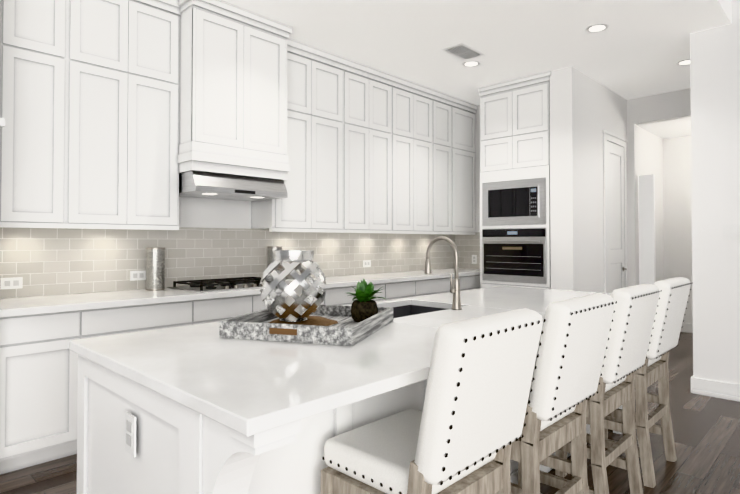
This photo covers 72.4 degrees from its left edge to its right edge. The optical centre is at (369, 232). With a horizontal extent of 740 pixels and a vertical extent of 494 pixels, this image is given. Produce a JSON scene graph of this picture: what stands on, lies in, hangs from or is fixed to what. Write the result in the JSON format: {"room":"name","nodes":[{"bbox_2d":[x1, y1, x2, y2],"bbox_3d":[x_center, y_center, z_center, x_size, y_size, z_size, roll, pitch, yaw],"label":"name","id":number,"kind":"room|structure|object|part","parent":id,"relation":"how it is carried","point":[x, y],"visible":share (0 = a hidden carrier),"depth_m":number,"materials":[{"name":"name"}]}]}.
{"room":"kitchen","nodes":[
{"label":"kitchen","id":0,"kind":"room"},
{"bbox_2d":[3,197,447,298],"bbox_3d":[-1.762,-0.184,3.896,0.120,3.050,8.500,-1,-1,44],"label":"wall","id":1,"kind":"structure","parent":0,"point":[205,213],"depth_m":4.27,"materials":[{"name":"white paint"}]},
{"bbox_2d":[0,277,22,289],"bbox_3d":[-2.291,0.321,3.231,0.008,0.072,0.116,-1,-1,44],"label":"electrical outlet","id":2,"kind":"object","parent":1,"relation":"attached to","point":[12,283],"visible":1,"depth_m":3.23,"materials":[{"name":"white plastic"}]},
{"bbox_2d":[0,0,83,227],"bbox_3d":[-2.149,-0.860,3.179,0.327,1.601,0.486,-1,-1,44],"label":"upper cabinet","id":3,"kind":"object","parent":1,"relation":"attached to","point":[42,41],"depth_m":3.10,"materials":[{"name":"paint"}]},
{"bbox_2d":[80,0,139,227],"bbox_3d":[-1.906,-0.856,3.431,0.327,1.601,0.496,-1,-1,44],"label":"upper cabinet","id":4,"kind":"object","parent":1,"relation":"attached to","point":[128,123],"depth_m":3.39,"materials":[{"name":"paint"}]},
{"bbox_2d":[130,270,145,280],"bbox_3d":[-1.742,0.320,3.800,0.008,0.072,0.116,-1,-1,44],"label":"electrical outlet","id":5,"kind":"object","parent":1,"relation":"attached to","point":[137,275],"visible":0.88,"depth_m":3.79,"materials":[{"name":"white plastic"}]},
{"bbox_2d":[140,0,183,227],"bbox_3d":[-1.665,-0.857,3.681,0.327,1.610,0.426,-1,-1,44],"label":"upper cabinet","id":6,"kind":"object","parent":1,"relation":"attached to","point":[161,158],"depth_m":3.62,"materials":[{"name":"paint"}]},
{"bbox_2d":[180,0,251,163],"bbox_3d":[-1.283,-1.133,3.937,0.527,1.050,0.467,-1,-1,44],"label":"upper cabinet","id":7,"kind":"object","parent":1,"relation":"attached to","point":[216,42],"depth_m":3.72,"materials":[{"name":"paint"}]},
{"bbox_2d":[179,171,287,200],"bbox_3d":[-1.150,-0.363,4.043,0.552,0.149,0.798,-1,-1,44],"label":"range hood","id":8,"kind":"object","parent":7,"relation":"attached to","point":[225,185],"depth_m":3.86,"materials":[{"name":"silver metal"}]},
{"bbox_2d":[224,20,287,167],"bbox_3d":[-1.037,-1.129,4.192,0.527,1.050,0.467,-1,-1,44],"label":"upper cabinet","id":9,"kind":"object","parent":1,"relation":"attached to","point":[269,42],"depth_m":4.05,"materials":[{"name":"paint"}]},
{"bbox_2d":[248,44,319,231],"bbox_3d":[-0.780,-0.842,4.598,0.327,1.610,0.479,-1,-1,44],"label":"upper cabinet","id":10,"kind":"object","parent":1,"relation":"attached to","point":[283,197],"depth_m":4.51,"materials":[{"name":"paint"}]},
{"bbox_2d":[320,56,351,231],"bbox_3d":[-0.509,-0.833,4.879,0.327,1.601,0.530,-1,-1,44],"label":"upper cabinet","id":11,"kind":"object","parent":1,"relation":"attached to","point":[335,77],"depth_m":4.84,"materials":[{"name":"paint"}]},
{"bbox_2d":[352,68,375,231],"bbox_3d":[-0.255,-0.829,5.142,0.327,1.601,0.482,-1,-1,44],"label":"upper cabinet","id":12,"kind":"object","parent":1,"relation":"attached to","point":[363,83],"depth_m":5.12,"materials":[{"name":"paint"}]},
{"bbox_2d":[363,260,370,266],"bbox_3d":[-0.034,0.337,5.570,0.008,0.072,0.116,-1,-1,44],"label":"electrical outlet","id":13,"kind":"object","parent":1,"relation":"attached to","point":[366,263],"visible":1,"depth_m":5.57,"materials":[{"name":"white plastic"}]},
{"bbox_2d":[376,76,399,231],"bbox_3d":[0.001,-0.825,5.408,0.327,1.601,0.482,-1,-1,44],"label":"upper cabinet","id":14,"kind":"object","parent":1,"relation":"attached to","point":[387,91],"depth_m":5.37,"materials":[{"name":"paint"}]},
{"bbox_2d":[400,84,419,231],"bbox_3d":[0.240,-0.821,5.655,0.327,1.601,0.488,-1,-1,44],"label":"upper cabinet","id":15,"kind":"object","parent":1,"relation":"attached to","point":[409,96],"depth_m":5.64,"materials":[{"name":"paint"}]},
{"bbox_2d":[420,88,439,231],"bbox_3d":[0.500,-0.817,5.925,0.327,1.601,0.488,-1,-1,44],"label":"upper cabinet","id":16,"kind":"object","parent":1,"relation":"attached to","point":[429,104],"depth_m":5.90,"materials":[{"name":"paint"}]},
{"bbox_2d":[440,96,455,231],"bbox_3d":[0.755,-0.813,6.189,0.327,1.601,0.528,-1,-1,44],"label":"upper cabinet","id":17,"kind":"object","parent":1,"relation":"attached to","point":[447,107],"depth_m":6.16,"materials":[{"name":"paint"}]},
{"bbox_2d":[456,104,475,231],"bbox_3d":[1.053,-0.808,6.498,0.327,1.601,0.613,-1,-1,44],"label":"upper cabinet","id":18,"kind":"object","parent":1,"relation":"attached to","point":[465,116],"depth_m":6.44,"materials":[{"name":"paint"}]},
{"bbox_2d":[0,332,739,493],"bbox_3d":[1.875,1.345,2.170,7.720,0.060,11.100,-1,-1,44],"label":"floor","id":19,"kind":"structure","parent":0,"point":[706,431],"depth_m":2.98,"materials":[{"name":"brown wood"}]},
{"bbox_2d":[0,308,95,474],"bbox_3d":[-2.053,0.892,3.057,0.597,0.875,0.482,-1,-1,44],"label":"base cabinet","id":20,"kind":"object","parent":19,"relation":"on","point":[39,370],"depth_m":2.84,"materials":[{"name":"paint"}]},
{"bbox_2d":[0,268,479,319],"bbox_3d":[-0.413,0.459,4.731,0.642,0.041,5.164,-1,-1,44],"label":"countertop","id":21,"kind":"structure","parent":20,"relation":"on","point":[128,297],"depth_m":3.51,"materials":[{"name":"white stone"}]},
{"bbox_2d":[146,247,164,290],"bbox_3d":[-1.605,0.266,3.779,0.133,0.315,0.133,-1,-1,44],"label":"canister","id":22,"kind":"object","parent":21,"relation":"on","point":[155,268],"visible":1,"depth_m":3.73,"materials":[{"name":"metal"}]},
{"bbox_2d":[267,246,281,276],"bbox_3d":[-0.858,0.278,4.553,0.133,0.315,0.133,-1,-1,44],"label":"canister","id":23,"kind":"object","parent":21,"relation":"on","point":[270,256],"visible":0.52,"depth_m":4.50,"materials":[{"name":"metal"}]},
{"bbox_2d":[96,300,195,336],"bbox_3d":[-1.702,0.897,3.421,0.597,0.875,0.756,-1,-1,44],"label":"base cabinet","id":24,"kind":"object","parent":19,"relation":"on","point":[145,317],"depth_m":3.25,"materials":[{"name":"paint"}]},
{"bbox_2d":[196,296,255,323],"bbox_3d":[-1.293,0.904,3.845,0.597,0.875,0.536,-1,-1,44],"label":"base cabinet","id":25,"kind":"object","parent":19,"relation":"on","point":[207,311],"depth_m":3.66,"materials":[{"name":"paint"}]},
{"bbox_2d":[256,292,310,310],"bbox_3d":[-0.920,0.910,4.231,0.597,0.875,0.537,-1,-1,44],"label":"base cabinet","id":26,"kind":"object","parent":19,"relation":"on","point":[260,305],"depth_m":3.89,"materials":[{"name":"paint"}]},
{"bbox_2d":[312,288,331,304],"bbox_3d":[-0.670,0.914,4.491,0.597,0.875,0.297,-1,-1,44],"label":"base cabinet","id":27,"kind":"object","parent":19,"relation":"on","point":[328,298],"depth_m":4.38,"materials":[{"name":"paint"}]},
{"bbox_2d":[77,302,622,493],"bbox_3d":[0.412,0.881,2.559,1.157,0.880,3.097,-1,-1,44],"label":"kitchen island","id":28,"kind":"object","parent":19,"relation":"on","point":[130,440],"depth_m":1.52,"materials":[{"name":"paint"}]},
{"bbox_2d":[125,412,135,456],"bbox_3d":[-0.712,0.597,1.501,0.070,0.115,0.008,-1,-1,44],"label":"outlet","id":29,"kind":"object","parent":28,"relation":"attached to","point":[130,417],"depth_m":1.49,"materials":[{"name":"white plastic"}]},
{"bbox_2d":[69,286,610,437],"bbox_3d":[0.410,0.424,2.573,1.190,0.036,3.136,-1,-1,44],"label":"island countertop","id":30,"kind":"structure","parent":28,"relation":"on","point":[239,386],"depth_m":1.53,"materials":[{"name":"white stone"}]},
{"bbox_2d":[219,304,392,345],"bbox_3d":[-0.231,0.367,2.104,0.530,0.062,0.579,0,-1,17],"label":"tray","id":31,"kind":"object","parent":30,"relation":"on","point":[331,324],"visible":0.71,"depth_m":1.88,"materials":[{"name":"grey stone"}]},
{"bbox_2d":[259,250,326,321],"bbox_3d":[-0.331,0.227,2.190,0.290,0.303,0.290,-1,-1,44],"label":"vase","id":32,"kind":"object","parent":31,"relation":"on","point":[293,285],"visible":1,"depth_m":2.11,"materials":[{"name":"silver metal"}]},
{"bbox_2d":[285,278,301,319],"bbox_3d":[-0.331,0.281,2.189,0.072,0.180,0.072,-1,-1,44],"label":"candle","id":33,"kind":"object","parent":32,"relation":"on","point":[289,300],"depth_m":2.16,"materials":[{"name":"white wax"}]},
{"bbox_2d":[347,278,386,321],"bbox_3d":[-0.009,0.291,2.197,0.206,0.185,0.178,-1,-1,44],"label":"potted plant","id":34,"kind":"object","parent":31,"relation":"on","point":[364,306],"visible":0.96,"depth_m":2.16,"materials":[{"name":"green plant"}]},
{"bbox_3d":[-0.024,0.340,2.199,0.120,0.088,0.120,-1,-1,44],"label":"pot","id":35,"kind":"part","parent":34,"relation":"part of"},
{"bbox_2d":[393,305,445,317],"bbox_3d":[0.157,0.556,2.749,0.450,0.224,0.750,-1,-1,44],"label":"sink","id":36,"kind":"object","parent":30,"relation":"in","point":[398,310],"depth_m":3.10,"materials":[{"name":"grey metal"}]},
{"bbox_2d":[424,236,461,309],"bbox_3d":[0.385,0.213,2.754,0.239,0.390,0.090,-1,-1,44],"label":"faucet","id":37,"kind":"object","parent":30,"relation":"on","point":[455,291],"visible":1,"depth_m":2.70,"materials":[{"name":"silver metal"}]},
{"bbox_2d":[332,284,391,304],"bbox_3d":[-0.336,0.919,4.837,0.597,0.875,0.893,-1,-1,44],"label":"base cabinet","id":38,"kind":"object","parent":19,"relation":"on","point":[340,296],"depth_m":4.58,"materials":[{"name":"paint"}]},
{"bbox_2d":[392,280,419,299],"bbox_3d":[0.098,0.926,5.287,0.597,0.875,0.583,-1,-1,44],"label":"base cabinet","id":39,"kind":"object","parent":19,"relation":"on","point":[410,288],"depth_m":5.15,"materials":[{"name":"paint"}]},
{"bbox_2d":[321,308,545,493],"bbox_3d":[0.189,0.770,1.554,0.539,1.076,0.470,-1,-1,44],"label":"stool","id":40,"kind":"object","parent":19,"relation":"on","point":[461,432],"visible":1,"depth_m":1.40,"materials":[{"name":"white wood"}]},
{"bbox_3d":[0.135,0.686,1.607,0.380,0.090,0.444,-1,-1,44],"label":"seat","id":41,"kind":"part","parent":40,"relation":"part of","materials":[{"name":"white fabric"}]},
{"bbox_3d":[0.162,0.954,1.577,0.430,0.709,0.469,-1,-1,44],"label":"frame","id":42,"kind":"part","parent":40,"relation":"part of","materials":[{"name":"brown wood"}]},
{"bbox_2d":[420,276,463,295],"bbox_3d":[0.543,0.933,5.748,0.597,0.875,0.923,-1,-1,44],"label":"base cabinet","id":43,"kind":"object","parent":19,"relation":"on","point":[427,287],"depth_m":5.52,"materials":[{"name":"paint"}]},
{"bbox_2d":[464,276,480,290],"bbox_3d":[1.074,0.942,6.298,0.597,0.875,0.833,-1,-1,44],"label":"base cabinet","id":44,"kind":"object","parent":19,"relation":"on","point":[470,282],"depth_m":6.02,"materials":[{"name":"paint"}]},
{"bbox_2d":[478,71,550,288],"bbox_3d":[1.775,-0.154,5.741,0.860,3.047,0.688,-1,-1,44],"label":"tall cabinet","id":45,"kind":"object","parent":19,"relation":"on","point":[514,182],"visible":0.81,"depth_m":5.52,"materials":[{"name":"paint"}]},
{"bbox_2d":[482,228,545,283],"bbox_3d":[1.553,0.243,5.526,0.756,0.583,0.080,-1,-1,44],"label":"wall oven","id":46,"kind":"object","parent":45,"relation":"in","point":[509,255],"depth_m":5.52,"materials":[{"name":"metal"}]},
{"bbox_2d":[482,178,545,225],"bbox_3d":[1.566,-0.333,5.549,0.756,0.486,0.044,-1,-1,44],"label":"microwave","id":47,"kind":"object","parent":45,"relation":"in","point":[506,201],"depth_m":5.52,"materials":[{"name":"metal"}]},
{"bbox_2d":[510,293,616,493],"bbox_3d":[0.627,0.777,2.007,0.539,1.076,0.470,-1,-1,44],"label":"stool","id":48,"kind":"object","parent":19,"relation":"on","point":[569,361],"visible":0.58,"depth_m":1.79,"materials":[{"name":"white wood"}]},
{"bbox_3d":[0.573,0.693,2.061,0.380,0.090,0.444,-1,-1,44],"label":"seat","id":49,"kind":"part","parent":48,"relation":"part of","materials":[{"name":"white fabric"}]},
{"bbox_3d":[0.600,0.961,2.031,0.430,0.709,0.469,-1,-1,44],"label":"frame","id":50,"kind":"part","parent":48,"relation":"part of","materials":[{"name":"brown wood"}]},
{"bbox_2d":[518,283,661,493],"bbox_3d":[1.064,0.784,2.461,0.539,1.076,0.470,-1,-1,44],"label":"stool","id":51,"kind":"object","parent":19,"relation":"on","point":[631,326],"visible":0.62,"depth_m":2.28,"materials":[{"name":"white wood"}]},
{"bbox_3d":[1.010,0.700,2.514,0.380,0.090,0.444,-1,-1,44],"label":"seat","id":52,"kind":"part","parent":51,"relation":"part of","materials":[{"name":"white fabric"}]},
{"bbox_3d":[1.037,0.968,2.484,0.430,0.709,0.469,-1,-1,44],"label":"frame","id":53,"kind":"part","parent":51,"relation":"part of","materials":[{"name":"brown wood"}]},
{"bbox_2d":[571,277,691,487],"bbox_3d":[1.502,0.791,2.914,0.539,1.076,0.470,-1,-1,44],"label":"stool","id":54,"kind":"object","parent":19,"relation":"on","point":[669,315],"visible":0.46,"depth_m":2.71,"materials":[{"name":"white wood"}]},
{"bbox_3d":[1.474,0.975,2.938,0.430,0.709,0.469,-1,-1,44],"label":"frame","id":55,"kind":"part","parent":54,"relation":"part of","materials":[{"name":"brown wood"}]},
{"bbox_3d":[1.448,0.707,2.968,0.380,0.090,0.444,-1,-1,44],"label":"seat","id":56,"kind":"part","parent":54,"relation":"part of","materials":[{"name":"white fabric"}]},
{"bbox_2d":[220,0,715,104],"bbox_3d":[0.252,-1.760,3.784,3.210,0.100,11.100,-1,-1,44],"label":"ceiling","id":57,"kind":"structure","parent":0,"point":[638,48],"depth_m":4.38,"materials":[{"name":"white paint"}]},
{"bbox_2d":[443,43,483,60],"bbox_3d":[0.875,-1.690,4.738,0.220,0.010,0.380,-1,-1,44],"label":"ceiling vent","id":58,"kind":"object","parent":57,"relation":"in","point":[462,51],"visible":1,"depth_m":4.72,"materials":[{"name":"metal"}]},
{"bbox_2d":[462,61,479,66],"bbox_3d":[1.011,-1.689,5.052,0.180,0.004,0.180,-1,-1,44],"label":"recessed light","id":59,"kind":"object","parent":57,"relation":"in","point":[471,64],"visible":1,"depth_m":5.04,"materials":[{"name":"paint"}]},
{"bbox_2d":[585,24,608,32],"bbox_3d":[1.889,-1.702,4.205,0.180,0.004,0.180,-1,-1,44],"label":"recessed light","id":60,"kind":"object","parent":57,"relation":"in","point":[596,28],"visible":1,"depth_m":4.21,"materials":[{"name":"paint"}]},
{"bbox_2d":[676,59,689,65],"bbox_3d":[3.134,-1.689,5.005,0.180,0.004,0.180,-1,-1,44],"label":"recessed light","id":61,"kind":"object","parent":57,"relation":"in","point":[683,62],"visible":0.6,"depth_m":5.01,"materials":[{"name":"paint"}]},
{"bbox_2d":[466,105,479,268],"bbox_3d":[1.771,-0.146,6.309,1.615,3.050,0.120,-1,-1,44],"label":"wall","id":62,"kind":"structure","parent":0,"point":[477,171],"depth_m":6.59,"materials":[{"name":"white paint"}]},
{"bbox_2d":[472,255,476,263],"bbox_3d":[1.361,0.343,6.593,0.072,0.116,0.008,-1,-1,44],"label":"electrical outlet","id":63,"kind":"object","parent":62,"relation":"attached to","point":[474,259],"visible":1,"depth_m":6.59,"materials":[{"name":"white plastic"}]},
{"bbox_2d":[550,66,627,292],"bbox_3d":[2.583,-0.154,5.818,0.235,3.050,1.800,-1,-1,44],"label":"wall","id":64,"kind":"structure","parent":0,"point":[574,185],"depth_m":5.24,"materials":[{"name":"white paint"}]},
{"bbox_2d":[602,130,626,292],"bbox_3d":[2.900,0.108,5.953,0.028,2.530,0.760,-1,-1,44],"label":"door frame","id":65,"kind":"structure","parent":64,"relation":"attached to","point":[613,138],"depth_m":5.73,"materials":[{"name":"paint"}]},
{"bbox_2d":[607,141,626,292],"bbox_3d":[2.910,0.156,5.942,0.053,2.415,0.594,-1,-1,44],"label":"pantry door","id":66,"kind":"structure","parent":64,"relation":"in","point":[615,215],"depth_m":5.97,"materials":[{"name":"paint"}]},
{"bbox_2d":[637,126,663,284],"bbox_3d":[3.778,-0.137,6.902,0.120,3.050,1.420,-1,-1,44],"label":"wall","id":67,"kind":"structure","parent":0,"point":[649,153],"depth_m":7.02,"materials":[{"name":"white paint"}]},
{"bbox_2d":[627,88,690,286],"bbox_3d":[4.276,-0.161,5.352,2.850,3.050,0.120,-1,-1,44],"label":"wall","id":68,"kind":"structure","parent":0,"point":[665,106],"depth_m":6.25,"materials":[{"name":"white paint"}]},
{"bbox_2d":[638,174,654,284],"bbox_3d":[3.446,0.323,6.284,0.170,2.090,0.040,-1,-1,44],"label":"door leaf","id":69,"kind":"structure","parent":68,"relation":"in","point":[646,229],"depth_m":6.27,"materials":[{"name":"white"}]},
{"bbox_2d":[637,118,690,138],"bbox_3d":[4.787,-1.408,5.865,2.800,0.060,1.300,-1,-1,44],"label":"ceiling","id":70,"kind":"structure","parent":0,"point":[672,129],"depth_m":6.61,"materials":[{"name":"white paint"}]},
{"bbox_2d":[663,136,692,323],"bbox_3d":[5.280,-0.145,6.357,2.800,3.050,0.120,-1,-1,44],"label":"wall","id":71,"kind":"structure","parent":0,"point":[677,212],"depth_m":7.16,"materials":[{"name":"white paint"}]},
{"bbox_2d":[680,323,692,332],"bbox_3d":[5.232,1.314,6.285,2.800,0.130,0.016,-1,-1,44],"label":"baseboard","id":72,"kind":"structure","parent":71,"relation":"attached to","point":[686,327],"depth_m":7.05,"materials":[{"name":"paint"}]},
{"bbox_2d":[690,0,739,384],"bbox_3d":[4.462,-0.527,2.705,4.700,3.700,0.120,-1,-1,44],"label":"wall","id":73,"kind":"structure","parent":0,"point":[715,113],"depth_m":4.17,"materials":[{"name":"white paint"}]},
{"bbox_2d":[691,376,739,401],"bbox_3d":[4.406,1.257,2.632,4.716,0.130,0.024,-1,-1,44],"label":"baseboard","id":74,"kind":"structure","parent":73,"relation":"attached to","point":[718,389],"depth_m":4.14,"materials":[{"name":"paint"}]},
{"bbox_2d":[699,0,730,26],"bbox_3d":[1.444,-2.053,2.639,0.100,0.650,11.100,-1,-1,44],"label":"ceiling","id":75,"kind":"structure","parent":0,"point":[718,12],"depth_m":3.93,"materials":[{"name":"white paint"}]},
{"bbox_3d":[-2.241,-0.200,2.817,0.690,3.050,0.142,-1,-1,44],"label":"wall","id":76,"kind":"structure","parent":0,"visible":0},
{"bbox_2d":[0,118,4,126],"bbox_3d":[-1.980,-0.204,2.571,0.023,3.050,0.190,-1,-1,44],"label":"trim","id":77,"kind":"structure","parent":76,"relation":"attached to","point":[2,122],"depth_m":2.63,"materials":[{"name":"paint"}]}
]}

